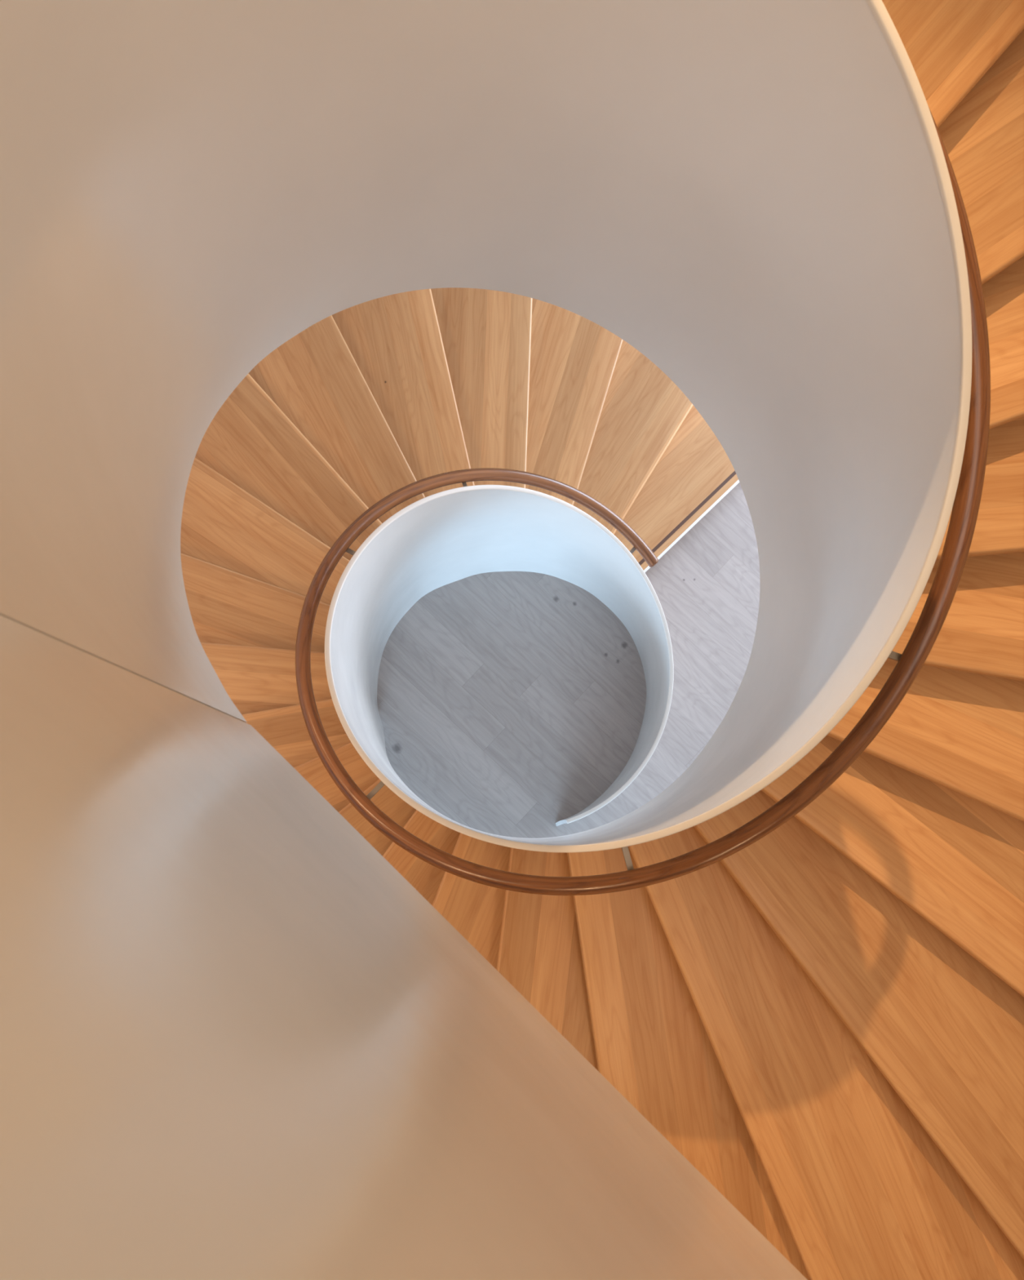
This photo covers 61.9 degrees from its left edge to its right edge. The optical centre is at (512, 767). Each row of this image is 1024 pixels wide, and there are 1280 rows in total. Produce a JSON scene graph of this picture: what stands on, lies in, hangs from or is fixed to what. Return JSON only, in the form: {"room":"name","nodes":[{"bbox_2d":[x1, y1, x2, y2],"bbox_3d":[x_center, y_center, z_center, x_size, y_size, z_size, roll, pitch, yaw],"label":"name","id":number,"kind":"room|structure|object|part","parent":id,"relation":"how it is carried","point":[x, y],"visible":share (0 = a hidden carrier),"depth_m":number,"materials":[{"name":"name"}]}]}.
{"room":"spiral staircase","nodes":[
{"label":"spiral staircase","id":0,"kind":"room"},
{"bbox_2d":[0,614,807,1279],"bbox_3d":[0.644,1.040,0.925,3.290,1.743,0.101,45,87,0],"label":"wall","id":1,"kind":"structure","parent":0,"point":[237,1042],"depth_m":0.57,"materials":[{"name":"white paint"}]},
{"bbox_2d":[377,482,760,838],"bbox_3d":[0.018,-0.530,6.625,18.000,0.200,18.000,0,88,-2],"label":"floor","id":2,"kind":"structure","parent":0,"point":[509,703],"depth_m":6.54,"materials":[{"name":"grey wood"}]},
{"bbox_2d":[0,0,972,853],"bbox_3d":[0.135,-0.672,3.316,2.110,6.428,2.049,0,88,-2],"label":"balustrade","id":3,"kind":"object","parent":2,"relation":"on","point":[756,197],"visible":1,"depth_m":2.13,"materials":[{"name":"white paint"}]},
{"bbox_2d":[295,105,991,895],"bbox_3d":[0.167,-0.686,2.963,2.318,4.999,2.318,-27,89,-3],"label":"handrail","id":4,"kind":"object","parent":3,"relation":"attached to","point":[966,508],"visible":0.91,"depth_m":3.00,"materials":[{"name":"brown wood"}]},
{"bbox_2d":[614,405,739,573],"bbox_3d":[1.687,-2.421,6.601,1.067,0.143,2.978,33,87,-1],"label":"stair tread","id":5,"kind":"structure","parent":2,"relation":"on","point":[695,473],"depth_m":6.50,"materials":[{"name":"brown wood"}]},
{"bbox_2d":[573,340,693,534],"bbox_3d":[1.159,-2.781,6.453,1.063,0.142,2.990,18,87,-1],"label":"stair tread","id":6,"kind":"structure","parent":5,"relation":"on","point":[643,410],"depth_m":6.36,"materials":[{"name":"brown wood"}]},
{"bbox_2d":[525,297,623,505],"bbox_3d":[0.563,-2.996,6.296,1.063,0.142,3.000,4,87,-2],"label":"stair tread","id":7,"kind":"structure","parent":6,"relation":"on","point":[574,358],"depth_m":6.21,"materials":[{"name":"brown wood"}]},
{"bbox_2d":[431,287,533,488],"bbox_3d":[-0.346,-3.028,6.118,1.062,0.142,3.012,0,88,-2],"label":"stair tread","id":8,"kind":"structure","parent":7,"relation":"on","point":[486,334],"depth_m":6.04,"materials":[{"name":"brown wood"}]},
{"bbox_2d":[332,288,475,497],"bbox_3d":[-0.829,-2.888,5.950,1.068,0.142,2.987,-19,88,-3],"label":"stair tread","id":9,"kind":"structure","parent":8,"relation":"on","point":[395,340],"depth_m":5.88,"materials":[{"name":"brown wood"}]},
{"bbox_2d":[248,315,425,523],"bbox_3d":[-1.431,-2.576,5.770,1.066,0.142,2.978,-32,89,-3],"label":"stair tread","id":10,"kind":"structure","parent":9,"relation":"on","point":[313,377],"depth_m":5.70,"materials":[{"name":"brown wood"}]},
{"bbox_2d":[195,373,382,560],"bbox_3d":[-1.843,-2.188,5.595,2.969,0.142,1.068,41,87,0],"label":"stair tread","id":11,"kind":"structure","parent":10,"relation":"on","point":[250,441],"depth_m":5.53,"materials":[{"name":"brown wood"}]},
{"bbox_2d":[180,457,349,604],"bbox_3d":[-2.177,-1.674,5.417,2.970,0.142,1.068,26,87,-1],"label":"stair tread","id":12,"kind":"structure","parent":11,"relation":"on","point":[223,525],"depth_m":5.36,"materials":[{"name":"brown wood"}]},
{"bbox_2d":[180,552,330,652],"bbox_3d":[-2.365,-1.113,5.243,2.974,0.142,1.067,10,87,-2],"label":"stair tread","id":13,"kind":"structure","parent":12,"relation":"on","point":[227,606],"depth_m":5.20,"materials":[{"name":"brown wood"}]},
{"bbox_2d":[200,642,332,714],"bbox_3d":[-2.402,-0.363,5.068,2.999,0.142,1.066,0,88,-2],"label":"stair tread","id":14,"kind":"structure","parent":13,"relation":"on","point":[255,678],"depth_m":5.04,"materials":[{"name":"brown wood"}]},
{"bbox_2d":[241,698,351,767],"bbox_3d":[-2.281,0.165,4.908,2.985,0.142,1.068,-18,88,-3],"label":"stair tread","id":15,"kind":"structure","parent":14,"relation":"on","point":[285,728],"depth_m":4.89,"materials":[{"name":"brown wood"}]},
{"bbox_2d":[293,742,379,812],"bbox_3d":[-1.996,0.751,4.752,2.981,0.142,1.068,-32,89,-3],"label":"stair tread","id":16,"kind":"structure","parent":15,"relation":"on","point":[313,771],"depth_m":4.75,"materials":[{"name":"brown wood"}]},
{"bbox_2d":[338,779,416,856],"bbox_3d":[-1.602,1.209,4.606,1.068,0.142,2.977,43,87,0],"label":"stair tread","id":17,"kind":"structure","parent":16,"relation":"on","point":[397,809],"depth_m":4.61,"materials":[{"name":"brown wood"}]},
{"bbox_2d":[382,809,460,905],"bbox_3d":[-1.081,1.573,4.470,1.068,0.142,2.977,28,87,-1],"label":"stair tread","id":18,"kind":"structure","parent":17,"relation":"on","point":[426,878],"depth_m":4.47,"materials":[{"name":"brown wood"}]},
{"bbox_2d":[432,832,511,969],"bbox_3d":[-0.484,1.795,4.342,1.068,0.142,2.977,13,87,-2],"label":"stair tread","id":19,"kind":"structure","parent":18,"relation":"on","point":[475,909],"depth_m":4.33,"materials":[{"name":"brown wood"}]},
{"bbox_2d":[497,848,598,1071],"bbox_3d":[0.190,1.858,4.225,1.067,0.142,2.982,0,88,-2],"label":"stair tread","id":20,"kind":"structure","parent":19,"relation":"on","point":[540,956],"depth_m":4.19,"materials":[{"name":"brown wood"}]},
{"bbox_2d":[567,846,809,1279],"bbox_3d":[0.784,1.764,4.111,1.068,0.142,2.977,-16,88,-3],"label":"stair tread","id":21,"kind":"structure","parent":20,"relation":"on","point":[652,1043],"depth_m":4.05,"materials":[{"name":"brown wood"}]},
{"bbox_2d":[628,826,1023,1279],"bbox_3d":[1.374,1.513,4.003,1.068,0.142,2.977,-31,89,-3],"label":"stair tread","id":22,"kind":"structure","parent":21,"relation":"on","point":[862,1190],"depth_m":3.94,"materials":[{"name":"brown wood"}]},
{"bbox_2d":[693,790,1023,1259],"bbox_3d":[1.883,1.123,3.898,2.977,0.142,1.068,45,87,0],"label":"stair tread","id":23,"kind":"structure","parent":22,"relation":"on","point":[946,1033],"depth_m":3.83,"materials":[{"name":"brown wood"}]},
{"bbox_2d":[761,735,1023,997],"bbox_3d":[2.277,0.617,3.793,2.977,0.142,1.068,30,87,-1],"label":"stair tread","id":24,"kind":"structure","parent":23,"relation":"on","point":[956,860],"depth_m":3.71,"materials":[{"name":"brown wood"}]},
{"bbox_2d":[826,658,1023,822],"bbox_3d":[2.533,0.030,3.687,2.977,0.142,1.068,16,87,-2],"label":"stair tread","id":25,"kind":"structure","parent":24,"relation":"on","point":[962,732],"depth_m":3.60,"materials":[{"name":"brown wood"}]},
{"bbox_2d":[888,551,1023,681],"bbox_3d":[2.633,-0.583,3.574,2.978,0.142,1.067,0,88,-2],"label":"stair tread","id":26,"kind":"structure","parent":25,"relation":"on","point":[982,632],"depth_m":3.48,"materials":[{"name":"brown wood"}]},
{"bbox_2d":[936,417,1023,559],"bbox_3d":[2.574,-1.239,3.458,2.978,0.142,1.068,-14,88,-3],"label":"stair tread","id":27,"kind":"structure","parent":26,"relation":"on","point":[1000,524],"depth_m":3.35,"materials":[{"name":"brown wood"}]},
{"bbox_2d":[982,256,1023,429],"bbox_3d":[2.357,-1.838,3.332,2.977,0.142,1.068,-28,89,-3],"label":"stair tread","id":28,"kind":"structure","parent":27,"relation":"on","point":[1004,293],"depth_m":3.23,"materials":[{"name":"brown wood"}]},
{"bbox_2d":[938,29,1023,284],"bbox_3d":[1.997,-2.362,3.197,2.977,0.142,1.068,-43,90,-3],"label":"stair tread","id":29,"kind":"structure","parent":28,"relation":"on","point":[983,137],"depth_m":3.11,"materials":[{"name":"brown wood"}]},
{"bbox_2d":[882,0,1023,128],"bbox_3d":[1.519,-2.777,3.054,1.068,0.142,2.977,32,87,-1],"label":"stair tread","id":30,"kind":"structure","parent":29,"relation":"on","point":[950,46],"depth_m":2.97,"materials":[{"name":"brown wood"}]},
{"bbox_3d":[1.822,-2.279,6.551,2.953,0.043,0.018,-44,90,-3],"label":"nosing trim","id":31,"kind":"part","parent":5,"relation":"part of","materials":[{"name":"white"}]}
]}

